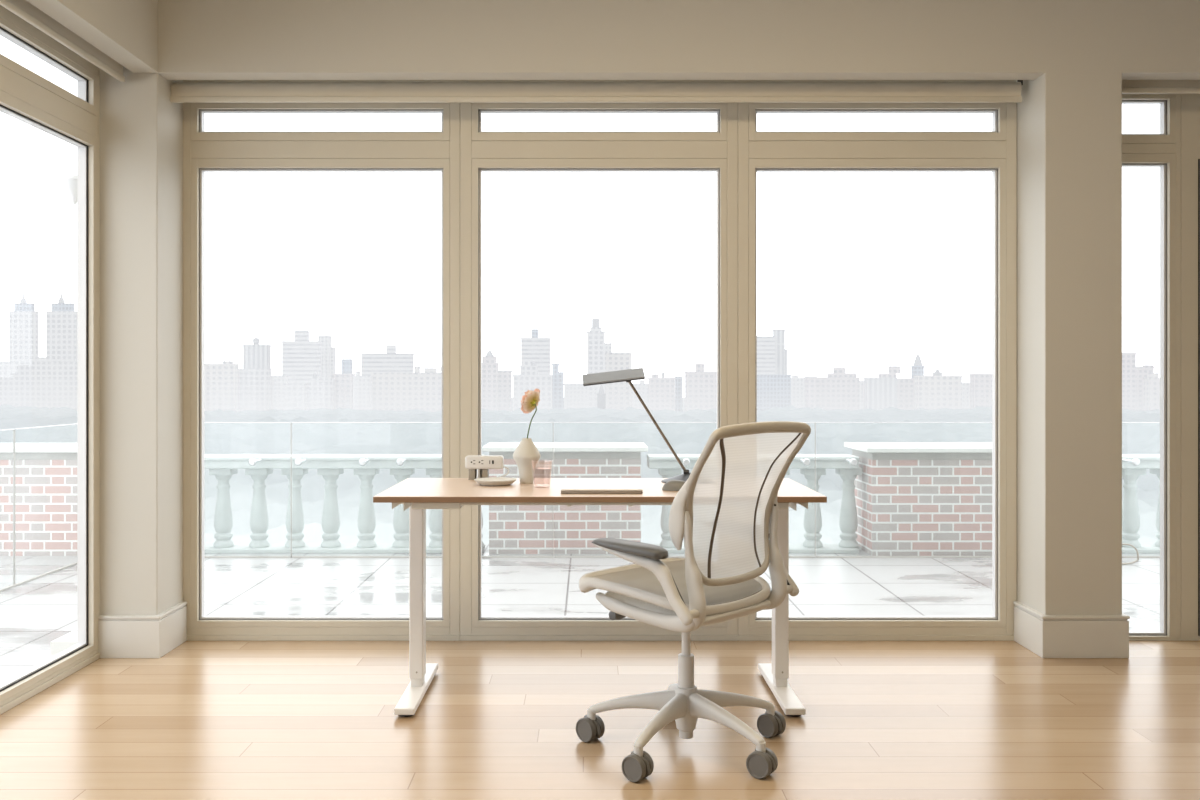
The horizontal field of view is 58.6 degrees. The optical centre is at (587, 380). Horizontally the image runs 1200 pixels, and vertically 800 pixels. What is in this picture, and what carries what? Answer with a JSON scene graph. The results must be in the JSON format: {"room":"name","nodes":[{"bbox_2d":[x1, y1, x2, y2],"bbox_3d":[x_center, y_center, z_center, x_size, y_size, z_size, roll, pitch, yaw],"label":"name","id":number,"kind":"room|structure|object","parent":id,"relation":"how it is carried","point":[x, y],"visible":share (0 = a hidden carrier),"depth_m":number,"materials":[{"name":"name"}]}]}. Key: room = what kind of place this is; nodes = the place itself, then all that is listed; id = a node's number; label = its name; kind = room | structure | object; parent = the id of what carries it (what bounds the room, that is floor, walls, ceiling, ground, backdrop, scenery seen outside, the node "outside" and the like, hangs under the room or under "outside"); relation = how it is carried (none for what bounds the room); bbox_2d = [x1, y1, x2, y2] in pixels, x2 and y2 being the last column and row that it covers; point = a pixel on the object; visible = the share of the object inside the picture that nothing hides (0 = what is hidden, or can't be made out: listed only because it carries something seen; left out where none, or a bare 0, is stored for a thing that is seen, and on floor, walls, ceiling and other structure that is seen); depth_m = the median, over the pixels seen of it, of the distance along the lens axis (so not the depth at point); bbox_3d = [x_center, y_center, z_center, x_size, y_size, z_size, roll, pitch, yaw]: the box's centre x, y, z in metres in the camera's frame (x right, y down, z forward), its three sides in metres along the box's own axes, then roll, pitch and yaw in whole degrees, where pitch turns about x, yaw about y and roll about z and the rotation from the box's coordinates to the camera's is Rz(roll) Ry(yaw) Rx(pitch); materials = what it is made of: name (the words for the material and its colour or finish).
{"room":"home office","nodes":[
{"label":"home office","id":0,"kind":"room"},
{"bbox_2d":[26,0,167,79],"bbox_3d":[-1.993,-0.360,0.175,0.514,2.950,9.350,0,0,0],"label":"ceiling beam","id":1,"kind":"structure","parent":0,"point":[126,31],"depth_m":3.98,"materials":[{"name":"paint"}]},
{"bbox_2d":[0,5,99,714],"bbox_3d":[-1.996,-0.105,3.469,0.067,2.440,1.698,0,0,0],"label":"window","id":2,"kind":"structure","parent":1,"relation":"in","point":[26,96],"depth_m":4.25,"materials":[{"name":"paint"}]},
{"bbox_2d":[0,0,124,81],"bbox_3d":[-1.892,-1.255,2.600,0.066,0.110,3.416,0,0,0],"label":"roller blind","id":3,"kind":"object","parent":2,"relation":"attached to","point":[25,10],"visible":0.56,"depth_m":3.81,"materials":[{"name":"fabric"}]},
{"bbox_2d":[62,175,76,204],"bbox_3d":[-2.099,-0.794,4.450,0.167,0.122,0.094,0,0,0],"label":"wall light","id":4,"kind":"object","parent":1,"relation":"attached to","point":[69,181],"visible":0.6,"depth_m":4.42,"materials":[{"name":"white"}]},
{"bbox_2d":[100,66,182,614],"bbox_3d":[-1.863,-0.120,4.571,0.245,2.470,0.498,0,0,0],"label":"pillar","id":5,"kind":"structure","parent":0,"point":[141,130],"depth_m":4.32,"materials":[{"name":"paint"}]},
{"bbox_2d":[98,601,186,657],"bbox_3d":[-1.849,1.030,4.447,0.259,0.170,0.296,0,0,0],"label":"baseboard","id":6,"kind":"structure","parent":5,"relation":"attached to","point":[119,636],"depth_m":4.30,"materials":[{"name":"paint"}]},
{"bbox_2d":[0,641,1199,799],"bbox_3d":[1.575,1.175,0.060,7.250,0.120,9.120,0,0,0],"label":"floor","id":7,"kind":"structure","parent":0,"point":[200,720],"depth_m":3.46,"materials":[{"name":"brown wood"}]},
{"bbox_2d":[373,478,826,716],"bbox_3d":[0.039,0.745,3.804,1.472,0.740,0.667,0,0,0],"label":"desk","id":8,"kind":"object","parent":7,"relation":"on","point":[418,495],"visible":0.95,"depth_m":3.78,"materials":[{"name":"brown wood"}]},
{"bbox_2d":[465,455,515,479],"bbox_3d":[-0.368,0.330,4.084,0.195,0.091,0.092,0,0,10],"label":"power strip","id":9,"kind":"object","parent":8,"relation":"on","point":[478,466],"visible":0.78,"depth_m":4.05,"materials":[{"name":"white plastic"}]},
{"bbox_2d":[474,477,516,485],"bbox_3d":[-0.334,0.365,3.865,0.153,0.020,0.153,0,0,0],"label":"round dish","id":10,"kind":"object","parent":8,"relation":"on","point":[490,481],"visible":1,"depth_m":3.83,"materials":[{"name":"beige ceramic"}]},
{"bbox_2d":[513,438,540,483],"bbox_3d":[-0.225,0.293,3.930,0.103,0.164,0.103,0,0,0],"label":"bud vase","id":11,"kind":"object","parent":8,"relation":"on","point":[526,451],"visible":1,"depth_m":3.90,"materials":[{"name":"beige ceramic"}]},
{"bbox_2d":[521,389,539,438],"bbox_3d":[-0.211,0.150,3.941,0.052,0.244,0.094,0,0,40],"label":"flower","id":12,"kind":"object","parent":11,"relation":"in","point":[529,402],"visible":0.97,"depth_m":3.92,"materials":[{"name":"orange plant"}]},
{"bbox_2d":[561,484,642,493],"bbox_3d":[0.046,0.367,3.655,0.273,0.016,0.200,0,0,0],"label":"closed laptop","id":13,"kind":"object","parent":8,"relation":"on","point":[566,488],"visible":1,"depth_m":3.58,"materials":[{"name":"silver metal"}]},
{"bbox_2d":[582,368,690,482],"bbox_3d":[0.223,0.163,3.963,0.500,0.424,0.200,0,0,-6],"label":"desk lamp","id":14,"kind":"object","parent":8,"relation":"on","point":[629,375],"visible":0.79,"depth_m":3.92,"materials":[{"name":"metal"}]},
{"bbox_2d":[662,480,685,490],"bbox_3d":[0.316,0.357,3.675,0.124,0.036,0.068,0,0,0],"label":"computer mouse","id":15,"kind":"object","parent":8,"relation":"on","point":[672,485],"visible":0.59,"depth_m":3.65,"materials":[{"name":"beige plastic"}]},
{"bbox_2d":[576,421,810,781],"bbox_3d":[0.308,0.617,3.232,0.641,0.993,0.636,0,0,43],"label":"office chair","id":16,"kind":"object","parent":7,"relation":"on","point":[726,512],"visible":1,"depth_m":3.11,"materials":[{"name":"beige plastic"}]},
{"bbox_2d":[1013,601,1129,657],"bbox_3d":[2.002,1.030,4.447,0.354,0.170,0.296,0,0,0],"label":"baseboard","id":17,"kind":"structure","parent":7,"relation":"on","point":[1046,636],"depth_m":4.30,"materials":[{"name":"paint"}]},
{"bbox_2d":[158,0,1199,79],"bbox_3d":[1.732,-1.540,4.585,6.936,0.590,0.530,0,0,0],"label":"ceiling beam","id":18,"kind":"structure","parent":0,"point":[198,39],"depth_m":4.32,"materials":[{"name":"paint"}]},
{"bbox_2d":[183,80,459,640],"bbox_3d":[-1.152,-0.095,4.625,1.204,2.420,0.067,0,0,0],"label":"window","id":19,"kind":"structure","parent":18,"relation":"in","point":[204,151],"depth_m":4.60,"materials":[{"name":"paint"}]},
{"bbox_2d":[460,80,737,640],"bbox_3d":[0.047,-0.095,4.625,1.195,2.420,0.067,0,0,0],"label":"window","id":20,"kind":"structure","parent":18,"relation":"in","point":[481,151],"depth_m":4.60,"materials":[{"name":"paint"}]},
{"bbox_2d":[170,80,1022,102],"bbox_3d":[0.033,-1.217,4.487,3.567,0.110,0.066,0,0,0],"label":"roller blind","id":21,"kind":"object","parent":20,"relation":"attached to","point":[181,92],"visible":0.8,"depth_m":4.46,"materials":[{"name":"fabric"}]},
{"bbox_2d":[738,80,1016,640],"bbox_3d":[1.245,-0.095,4.625,1.199,2.420,0.067,0,0,0],"label":"window","id":22,"kind":"structure","parent":18,"relation":"in","point":[994,151],"depth_m":4.60,"materials":[{"name":"paint"}]},
{"bbox_2d":[1122,94,1181,640],"bbox_3d":[2.325,-0.099,4.625,0.449,2.451,0.067,0,0,0],"label":"window","id":23,"kind":"structure","parent":18,"relation":"in","point":[1162,150],"depth_m":4.60,"materials":[{"name":"paint"}]},
{"bbox_2d":[1122,80,1199,93],"bbox_3d":[2.925,-1.255,4.487,1.516,0.110,0.066,0,0,0],"label":"roller blind","id":24,"kind":"object","parent":18,"relation":"attached to","point":[1128,86],"visible":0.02,"depth_m":4.46,"materials":[{"name":"fabric"}]},
{"bbox_2d":[1181,94,1199,640],"bbox_3d":[3.150,-0.105,4.601,1.201,2.440,0.115,0,0,0],"label":"window frame","id":25,"kind":"structure","parent":18,"relation":"in","point":[1190,103],"depth_m":4.60,"materials":[{"name":"paint"}]},
{"bbox_2d":[1017,73,1121,614],"bbox_3d":[2.002,-0.085,4.571,0.312,2.400,0.499,0,0,0],"label":"pillar","id":26,"kind":"structure","parent":0,"point":[1069,125],"depth_m":4.32,"materials":[{"name":"paint"}]},
{"label":"outside","id":27,"kind":"structure","parent":0,"visible":0},
{"bbox_2d":[512,397,684,411],"bbox_3d":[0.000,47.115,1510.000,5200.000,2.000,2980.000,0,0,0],"label":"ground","id":28,"kind":"structure","parent":27,"point":[683,398],"depth_m":2099.84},
{"bbox_2d":[0,290,76,409],"bbox_3d":[-478.720,-15.426,910.000,105.678,123.082,10.800,0,0,0],"label":"tower building","id":29,"kind":"structure","parent":28,"relation":"on","point":[29,379],"depth_m":905.78,"materials":[{"name":"white concrete"}]},
{"bbox_2d":[205,354,239,411],"bbox_3d":[-313.318,11.282,905.000,33.604,69.666,10.800,0,0,0],"label":"apartment building","id":30,"kind":"structure","parent":28,"relation":"on","point":[221,380],"depth_m":900.05,"materials":[{"name":"grey concrete"}]},
{"bbox_2d":[239,369,271,410],"bbox_3d":[-287.126,17.788,918.000,28.958,56.654,10.800,0,0,0],"label":"apartment building","id":31,"kind":"structure","parent":28,"relation":"on","point":[254,384],"depth_m":913.11,"materials":[{"name":"grey concrete"}]},
{"bbox_2d":[242,337,270,368],"bbox_3d":[-298.497,3.319,965.000,22.871,85.592,10.800,0,0,0],"label":"tower building","id":32,"kind":"structure","parent":28,"relation":"on","point":[255,356],"depth_m":959.97,"materials":[{"name":"white concrete"}]},
{"bbox_2d":[271,376,288,410],"bbox_3d":[-270.743,20.735,935.000,15.576,50.761,10.800,0,0,0],"label":"apartment building","id":33,"kind":"structure","parent":28,"relation":"on","point":[277,382],"depth_m":929.98,"materials":[{"name":"grey concrete"}]},
{"bbox_2d":[281,331,320,409],"bbox_3d":[-258.392,0.403,965.000,33.099,91.423,10.800,0,0,0],"label":"tower building","id":34,"kind":"structure","parent":28,"relation":"on","point":[301,357],"depth_m":959.97,"materials":[{"name":"white concrete"}]},
{"bbox_2d":[309,372,334,409],"bbox_3d":[-223.000,19.306,897.000,19.140,53.618,10.800,0,0,0],"label":"apartment building","id":35,"kind":"structure","parent":28,"relation":"on","point":[321,391],"depth_m":891.96,"materials":[{"name":"grey concrete"}]},
{"bbox_2d":[318,336,335,378],"bbox_3d":[-241.249,2.195,990.000,14.853,87.840,10.800,0,0,0],"label":"tower building","id":36,"kind":"structure","parent":28,"relation":"on","point":[328,353],"depth_m":984.90,"materials":[{"name":"white concrete"}]},
{"bbox_2d":[331,359,355,408],"bbox_3d":[-207.939,13.754,910.000,18.308,64.722,10.800,0,0,0],"label":"apartment building","id":37,"kind":"structure","parent":28,"relation":"on","point":[343,383],"depth_m":904.90,"materials":[{"name":"grey concrete"}]},
{"bbox_2d":[352,371,371,409],"bbox_3d":[-189.029,18.889,897.000,14.555,54.451,10.800,0,0,0],"label":"apartment building","id":38,"kind":"structure","parent":28,"relation":"on","point":[362,385],"depth_m":891.96,"materials":[{"name":"grey concrete"}]},
{"bbox_2d":[361,345,413,375],"bbox_3d":[-182.442,6.740,975.000,46.580,78.750,10.800,0,0,0],"label":"slab building","id":39,"kind":"structure","parent":28,"relation":"on","point":[390,361],"depth_m":970.10,"materials":[{"name":"white concrete"}]},
{"bbox_2d":[370,366,441,411],"bbox_3d":[-149.283,16.291,910.000,69.309,59.648,10.800,0,0,0],"label":"apartment building","id":40,"kind":"structure","parent":28,"relation":"on","point":[416,390],"depth_m":904.90,"materials":[{"name":"grey concrete"}]},
{"bbox_2d":[482,350,498,410],"bbox_3d":[-88.174,9.736,910.000,24.059,72.758,10.800,0,0,0],"label":"apartment building","id":41,"kind":"structure","parent":28,"relation":"on","point":[489,362],"depth_m":904.90,"materials":[{"name":"grey concrete"}]},
{"bbox_2d":[498,371,511,410],"bbox_3d":[-71.638,18.618,923.000,11.953,54.994,10.800,0,0,0],"label":"apartment building","id":42,"kind":"structure","parent":28,"relation":"on","point":[504,377],"depth_m":918.03,"materials":[{"name":"grey concrete"}]},
{"bbox_2d":[520,360,537,374],"bbox_3d":[-51.437,13.980,930.000,15.496,64.269,10.800,0,0,0],"label":"apartment building","id":43,"kind":"structure","parent":28,"relation":"on","point":[525,369],"depth_m":925.00,"materials":[{"name":"white concrete"}]},
{"bbox_2d":[512,375,552,410],"bbox_3d":[-46.267,20.407,897.000,33.312,51.417,10.800,0,0,0],"label":"apartment building","id":44,"kind":"structure","parent":28,"relation":"on","point":[521,383],"depth_m":891.96,"materials":[{"name":"grey concrete"}]},
{"bbox_2d":[521,329,550,374],"bbox_3d":[-48.084,-0.756,985.000,27.361,93.741,10.800,0,0,0],"label":"tower building","id":45,"kind":"structure","parent":28,"relation":"on","point":[536,349],"depth_m":980.10,"materials":[{"name":"white concrete"}]},
{"bbox_2d":[552,364,563,408],"bbox_3d":[-25.658,15.718,910.000,9.873,60.794,10.800,0,0,0],"label":"tower building","id":46,"kind":"structure","parent":28,"relation":"on","point":[558,377],"depth_m":904.90,"materials":[{"name":"grey concrete"}]},
{"bbox_2d":[564,384,586,408],"bbox_3d":[-10.766,24.253,965.000,22.333,43.723,10.800,0,0,0],"label":"apartment building","id":47,"kind":"structure","parent":28,"relation":"on","point":[575,395],"depth_m":959.97,"materials":[{"name":"grey concrete"}]},
{"bbox_2d":[587,319,604,407],"bbox_3d":[6.879,-3.812,925.000,16.277,99.853,10.800,0,0,0],"label":"tower building","id":48,"kind":"structure","parent":28,"relation":"on","point":[595,336],"depth_m":920.04,"materials":[{"name":"white concrete"}]},
{"bbox_2d":[597,384,605,408],"bbox_3d":[11.254,24.308,896.000,7.469,43.614,8.800,0,0,0],"label":"building","id":49,"kind":"structure","parent":28,"relation":"on","point":[600,396],"depth_m":891.96,"materials":[{"name":"grey concrete"}]},
{"bbox_2d":[605,343,631,409],"bbox_3d":[26.054,6.277,950.000,25.529,79.676,10.800,0,0,0],"label":"slab building","id":50,"kind":"structure","parent":28,"relation":"on","point":[618,394],"depth_m":945.09,"materials":[{"name":"grey concrete"}]},
{"bbox_2d":[631,380,647,409],"bbox_3d":[45.848,22.623,935.000,16.879,46.984,10.800,0,0,0],"label":"apartment building","id":51,"kind":"structure","parent":28,"relation":"on","point":[642,388],"depth_m":929.98,"materials":[{"name":"grey concrete"}]},
{"bbox_2d":[648,372,675,410],"bbox_3d":[62.589,19.251,910.000,22.791,53.727,10.800,0,0,0],"label":"apartment building","id":52,"kind":"structure","parent":28,"relation":"on","point":[661,391],"depth_m":904.90,"materials":[{"name":"grey concrete"}]},
{"bbox_2d":[675,377,682,411],"bbox_3d":[78.287,21.192,923.000,6.377,49.847,10.800,0,0,0],"label":"tower building","id":53,"kind":"structure","parent":28,"relation":"on","point":[678,381],"depth_m":918.03,"materials":[{"name":"grey concrete"}]},
{"bbox_2d":[684,364,716,410],"bbox_3d":[99.032,15.714,903.000,34.370,60.802,10.800,0,0,0],"label":"apartment building","id":54,"kind":"structure","parent":28,"relation":"on","point":[700,386],"depth_m":898.07,"materials":[{"name":"grey concrete"}]},
{"bbox_2d":[757,336,775,374],"bbox_3d":[159.717,2.345,990.000,25.655,87.540,10.800,0,0,0],"label":"tower building","id":55,"kind":"structure","parent":28,"relation":"on","point":[765,345],"depth_m":984.90,"materials":[{"name":"white concrete"}]},
{"bbox_2d":[757,375,791,410],"bbox_3d":[158.633,20.314,930.000,34.515,51.602,10.800,0,0,0],"label":"apartment building","id":56,"kind":"structure","parent":28,"relation":"on","point":[772,390],"depth_m":925.00,"materials":[{"name":"grey concrete"}]},
{"bbox_2d":[772,329,787,374],"bbox_3d":[180.186,-1.110,1003.000,12.712,94.450,10.800,0,0,0],"label":"tower building","id":57,"kind":"structure","parent":28,"relation":"on","point":[781,354],"depth_m":997.97,"materials":[{"name":"white concrete"}]},
{"bbox_2d":[791,376,804,408],"bbox_3d":[185.364,20.642,945.000,14.856,50.947,10.800,0,0,0],"label":"apartment building","id":58,"kind":"structure","parent":28,"relation":"on","point":[797,384],"depth_m":940.02,"materials":[{"name":"grey concrete"}]},
{"bbox_2d":[804,377,816,408],"bbox_3d":[190.292,21.207,915.000,8.880,49.817,10.800,0,0,0],"label":"apartment building","id":59,"kind":"structure","parent":28,"relation":"on","point":[810,382],"depth_m":909.99,"materials":[{"name":"grey concrete"}]},
{"bbox_2d":[816,368,859,410],"bbox_3d":[215.654,17.235,928.000,37.893,57.760,10.800,0,0,0],"label":"apartment building","id":60,"kind":"structure","parent":28,"relation":"on","point":[839,389],"depth_m":922.97,"materials":[{"name":"grey concrete"}]},
{"bbox_2d":[859,381,863,409],"bbox_3d":[240.779,22.907,941.000,7.361,46.415,10.800,0,0,0],"label":"apartment building","id":61,"kind":"structure","parent":28,"relation":"on","point":[861,383],"depth_m":935.90,"materials":[{"name":"grey concrete"}]},
{"bbox_2d":[863,366,899,410],"bbox_3d":[248.495,16.756,904.000,28.966,58.718,10.800,0,0,0],"label":"apartment building","id":62,"kind":"structure","parent":28,"relation":"on","point":[880,393],"depth_m":898.95,"materials":[{"name":"grey concrete"}]},
{"bbox_2d":[897,378,913,409],"bbox_3d":[271.043,21.842,917.000,16.142,48.546,10.800,0,0,0],"label":"apartment building","id":63,"kind":"structure","parent":28,"relation":"on","point":[905,386],"depth_m":911.99,"materials":[{"name":"grey concrete"}]},
{"bbox_2d":[911,354,924,377],"bbox_3d":[286.361,10.955,929.474,9.013,70.321,9.852,0,0,0],"label":"building","id":64,"kind":"structure","parent":28,"relation":"on","point":[917,369],"depth_m":925.00,"materials":[{"name":"white concrete"}]},
{"bbox_2d":[914,369,962,409],"bbox_3d":[294.430,18.039,900.000,37.604,56.152,10.800,0,0,0],"label":"apartment building","id":65,"kind":"structure","parent":28,"relation":"on","point":[937,391],"depth_m":895.01,"materials":[{"name":"grey concrete"}]},
{"bbox_2d":[962,383,969,408],"bbox_3d":[330.715,23.777,935.000,12.099,44.677,10.800,0,0,0],"label":"apartment building","id":66,"kind":"structure","parent":28,"relation":"on","point":[965,386],"depth_m":929.98,"materials":[{"name":"grey concrete"}]},
{"bbox_2d":[969,374,991,408],"bbox_3d":[339.813,19.964,905.000,31.080,52.303,10.800,0,0,0],"label":"apartment building","id":67,"kind":"structure","parent":28,"relation":"on","point":[980,384],"depth_m":900.05,"materials":[{"name":"grey concrete"}]},
{"bbox_2d":[1122,353,1136,410],"bbox_3d":[456.729,11.066,910.000,14.333,70.097,10.800,0,0,0],"label":"tower building","id":68,"kind":"structure","parent":28,"relation":"on","point":[1128,359],"depth_m":904.90,"materials":[{"name":"grey concrete"}]},
{"bbox_2d":[1136,365,1154,410],"bbox_3d":[481.751,16.142,930.000,16.825,59.947,10.800,0,0,0],"label":"apartment building","id":69,"kind":"structure","parent":28,"relation":"on","point":[1141,372],"depth_m":925.00,"materials":[{"name":"grey concrete"}]},
{"bbox_2d":[1143,373,1159,410],"bbox_3d":[480.540,19.712,900.000,21.711,52.807,10.800,0,0,0],"label":"apartment building","id":70,"kind":"structure","parent":28,"relation":"on","point":[1152,382],"depth_m":895.01,"materials":[{"name":"grey concrete"}]},
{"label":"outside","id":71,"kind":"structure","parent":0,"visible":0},
{"bbox_2d":[0,544,1159,682],"bbox_3d":[0.900,1.435,1.225,12.200,0.300,14.450,0,0,0],"label":"terrace","id":72,"kind":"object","parent":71,"point":[35,613],"depth_m":6.63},
{"bbox_2d":[0,429,15,591],"bbox_3d":[-3.590,0.792,5.750,0.024,0.987,1.892,0,0,0],"label":"glass panel","id":73,"kind":"object","parent":72,"relation":"on","point":[13,584],"visible":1,"depth_m":6.69,"materials":[{"name":"clear glass"}]},
{"bbox_2d":[0,443,76,555],"bbox_3d":[-3.950,0.886,8.130,1.600,0.797,0.640,0,0,0],"label":"brick pier","id":74,"kind":"structure","parent":72,"relation":"on","point":[45,473],"depth_m":7.86,"materials":[{"name":"red brick"}]},
{"bbox_2d":[15,423,76,585],"bbox_3d":[-3.590,0.792,7.235,0.024,0.987,1.062,0,0,0],"label":"glass panel","id":75,"kind":"object","parent":72,"relation":"on","point":[75,563],"visible":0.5,"depth_m":7.06,"materials":[{"name":"clear glass"}]},
{"bbox_2d":[51,631,76,656],"bbox_3d":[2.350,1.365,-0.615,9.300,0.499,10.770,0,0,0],"label":"tile","id":76,"kind":"object","parent":72,"relation":"attached to","point":[64,642],"visible":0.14,"depth_m":4.58,"materials":[{"name":"tile"}]},
{"bbox_2d":[205,422,291,557],"bbox_3d":[-2.869,0.792,7.850,1.425,0.987,0.200,0,0,0],"label":"glass panel","id":77,"kind":"object","parent":72,"relation":"on","point":[252,462],"visible":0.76,"depth_m":7.77,"materials":[{"name":"clear glass"}]},
{"bbox_2d":[205,454,484,552],"bbox_3d":[-1.962,0.925,8.120,2.356,0.720,0.300,0,0,0],"label":"stone balustrade","id":78,"kind":"object","parent":72,"relation":"on","point":[223,466],"visible":0.64,"depth_m":8.06,"materials":[{"name":"stone"}]},
{"bbox_2d":[292,422,552,557],"bbox_3d":[-1.200,0.792,7.850,1.897,0.987,0.200,0,0,0],"label":"glass panel","id":79,"kind":"object","parent":72,"relation":"on","point":[298,462],"visible":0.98,"depth_m":7.77,"materials":[{"name":"clear glass"}]},
{"bbox_2d":[482,442,647,553],"bbox_3d":[-0.171,0.886,8.200,1.229,0.797,0.600,0,0,0],"label":"brick pier","id":80,"kind":"structure","parent":72,"relation":"on","point":[513,529],"depth_m":7.95,"materials":[{"name":"red brick"}]},
{"bbox_2d":[555,422,815,557],"bbox_3d":[0.705,0.792,7.850,1.897,0.987,0.200,0,0,0],"label":"glass panel","id":81,"kind":"object","parent":72,"relation":"on","point":[686,462],"visible":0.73,"depth_m":7.77,"materials":[{"name":"clear glass"}]},
{"bbox_2d":[647,454,861,552],"bbox_3d":[1.256,0.925,8.120,1.605,0.720,0.300,0,0,0],"label":"stone balustrade","id":82,"kind":"object","parent":72,"relation":"on","point":[667,465],"visible":0.4,"depth_m":8.06,"materials":[{"name":"stone"}]},
{"bbox_2d":[816,422,991,557],"bbox_3d":[2.610,0.792,7.850,1.897,0.987,0.200,0,0,0],"label":"glass panel","id":83,"kind":"object","parent":72,"relation":"on","point":[853,462],"visible":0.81,"depth_m":7.77,"materials":[{"name":"clear glass"}]},
{"bbox_2d":[844,442,991,555],"bbox_3d":[2.724,0.886,8.150,1.380,0.797,0.700,0,0,0],"label":"brick pier","id":84,"kind":"structure","parent":72,"relation":"on","point":[912,498],"depth_m":7.85,"materials":[{"name":"red brick"}]},
{"bbox_2d":[1122,543,1138,564],"bbox_3d":[3.784,1.222,7.549,0.287,0.130,0.170,0,0,0],"label":"cable","id":85,"kind":"object","parent":72,"relation":"on","point":[1122,543],"visible":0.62,"depth_m":7.61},
{"bbox_2d":[1122,454,1159,552],"bbox_3d":[4.812,0.925,8.120,2.776,0.720,0.300,0,0,0],"label":"stone balustrade","id":86,"kind":"object","parent":72,"relation":"on","point":[1130,473],"visible":0.33,"depth_m":8.07,"materials":[{"name":"stone"}]},
{"bbox_2d":[1122,422,1159,557],"bbox_3d":[4.513,0.792,7.850,1.892,0.987,0.200,0,0,0],"label":"glass panel","id":87,"kind":"object","parent":72,"relation":"on","point":[1135,462],"visible":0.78,"depth_m":7.77,"materials":[{"name":"clear glass"}]},
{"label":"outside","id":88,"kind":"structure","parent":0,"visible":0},
{"bbox_2d":[0,404,1159,543],"bbox_3d":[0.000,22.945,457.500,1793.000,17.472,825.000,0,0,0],"label":"river","id":89,"kind":"structure","parent":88,"point":[220,438],"depth_m":406.87,"materials":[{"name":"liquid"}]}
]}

